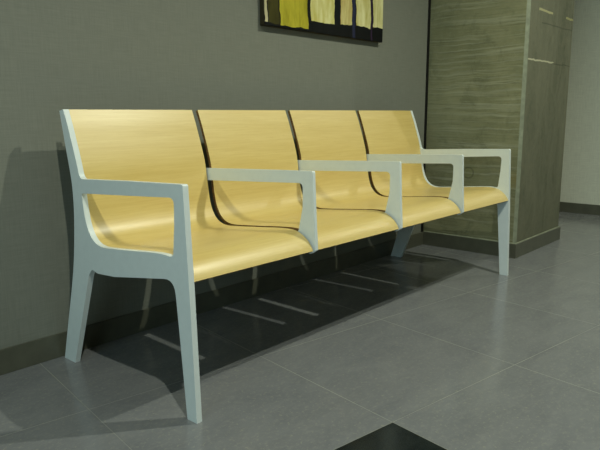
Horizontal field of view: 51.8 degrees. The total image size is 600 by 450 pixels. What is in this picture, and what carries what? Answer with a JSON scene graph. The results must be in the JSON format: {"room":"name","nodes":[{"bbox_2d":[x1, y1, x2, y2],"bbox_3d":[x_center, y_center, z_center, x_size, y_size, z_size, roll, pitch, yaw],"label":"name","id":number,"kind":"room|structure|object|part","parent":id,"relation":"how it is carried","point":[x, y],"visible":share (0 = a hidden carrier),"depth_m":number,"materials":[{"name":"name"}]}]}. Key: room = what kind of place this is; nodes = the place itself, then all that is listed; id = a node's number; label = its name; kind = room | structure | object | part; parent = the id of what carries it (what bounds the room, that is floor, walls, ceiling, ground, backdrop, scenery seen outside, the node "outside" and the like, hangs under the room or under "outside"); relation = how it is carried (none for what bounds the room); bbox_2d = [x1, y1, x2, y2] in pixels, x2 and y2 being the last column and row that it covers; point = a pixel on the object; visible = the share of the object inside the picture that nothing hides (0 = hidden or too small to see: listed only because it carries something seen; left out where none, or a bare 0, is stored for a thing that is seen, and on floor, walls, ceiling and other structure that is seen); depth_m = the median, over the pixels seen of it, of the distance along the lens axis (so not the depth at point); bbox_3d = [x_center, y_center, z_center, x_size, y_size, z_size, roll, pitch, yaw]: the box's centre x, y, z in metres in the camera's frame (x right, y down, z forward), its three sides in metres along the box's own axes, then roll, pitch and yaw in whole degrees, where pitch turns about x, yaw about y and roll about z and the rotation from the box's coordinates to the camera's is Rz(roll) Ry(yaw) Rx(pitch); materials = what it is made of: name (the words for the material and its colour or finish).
{"room":"waiting room","nodes":[
{"label":"waiting room","id":0,"kind":"room"},
{"bbox_2d":[0,0,427,349],"bbox_3d":[-1.557,-0.735,1.145,0.120,2.680,6.888,9,14,40],"label":"wall","id":1,"kind":"structure","parent":0,"point":[56,55],"depth_m":2.21,"materials":[{"name":"grey paint"}]},
{"bbox_2d":[0,232,422,374],"bbox_3d":[-1.500,0.549,1.340,0.009,0.082,6.904,9,14,40],"label":"baseboard","id":2,"kind":"structure","parent":1,"relation":"attached to","point":[20,356],"depth_m":2.45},
{"bbox_2d":[260,0,382,42],"bbox_3d":[0.132,-1.294,2.889,0.030,0.780,0.893,9,14,40],"label":"painting","id":3,"kind":"object","parent":1,"relation":"attached to","point":[362,20],"visible":1,"depth_m":2.93,"materials":[{"name":"paint"}]},
{"bbox_2d":[421,0,430,231],"bbox_3d":[0.720,-1.243,3.694,0.124,2.598,0.025,9,14,40],"label":"trim","id":4,"kind":"structure","parent":1,"relation":"attached to","point":[429,1],"depth_m":3.72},
{"bbox_2d":[0,211,599,449],"bbox_3d":[1.209,0.779,0.406,5.650,0.050,9.026,9,14,40],"label":"floor","id":5,"kind":"structure","parent":0,"point":[428,347],"depth_m":1.99,"materials":[{"name":"grey tile"}]},
{"bbox_2d":[59,109,510,423],"bbox_3d":[0.132,-0.055,2.558,0.698,0.830,2.038,9,14,40],"label":"bench","id":6,"kind":"object","parent":5,"relation":"on","point":[143,208],"visible":1,"depth_m":2.16,"materials":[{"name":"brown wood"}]},
{"bbox_3d":[-0.533,0.082,1.810,0.698,0.830,0.018,9,14,40],"label":"frame","id":7,"kind":"part","parent":6,"relation":"part of","materials":[{"name":"grey metal"}]},
{"bbox_3d":[-0.146,-0.067,2.121,0.531,0.266,0.013,9,14,40],"label":"armrest","id":8,"kind":"part","parent":6,"relation":"part of","materials":[{"name":"grey metal"}]},
{"bbox_3d":[0.186,-0.135,2.495,0.531,0.266,0.013,9,14,40],"label":"armrest","id":9,"kind":"part","parent":6,"relation":"part of","materials":[{"name":"grey metal"}]},
{"bbox_3d":[0.519,-0.204,2.869,0.531,0.266,0.013,9,14,40],"label":"armrest","id":10,"kind":"part","parent":6,"relation":"part of","materials":[{"name":"grey metal"}]},
{"bbox_3d":[0.797,-0.192,3.306,0.698,0.830,0.018,9,14,40],"label":"frame","id":11,"kind":"part","parent":6,"relation":"part of","materials":[{"name":"grey metal"}]},
{"bbox_2d":[423,0,574,242],"bbox_3d":[1.186,-1.218,3.783,0.716,2.680,0.714,9,14,40],"label":"wall pillar","id":12,"kind":"structure","parent":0,"point":[498,78],"depth_m":3.57,"materials":[{"name":"wood"}]},
{"bbox_2d":[423,226,560,258],"bbox_3d":[1.241,0.068,3.970,0.595,0.082,0.730,9,14,40],"label":"baseboard","id":13,"kind":"structure","parent":12,"relation":"attached to","point":[431,239],"depth_m":3.72,"materials":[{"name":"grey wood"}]},
{"bbox_2d":[560,0,599,204],"bbox_3d":[4.097,-1.154,3.391,5.620,2.680,0.120,9,14,40],"label":"wall","id":14,"kind":"structure","parent":0,"point":[580,182],"depth_m":4.97,"materials":[{"name":"grey paint"}]},
{"bbox_2d":[559,202,599,214],"bbox_3d":[4.103,0.139,3.535,5.500,0.082,0.009,9,14,40],"label":"baseboard","id":15,"kind":"structure","parent":14,"relation":"attached to","point":[580,208],"depth_m":5.08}
]}

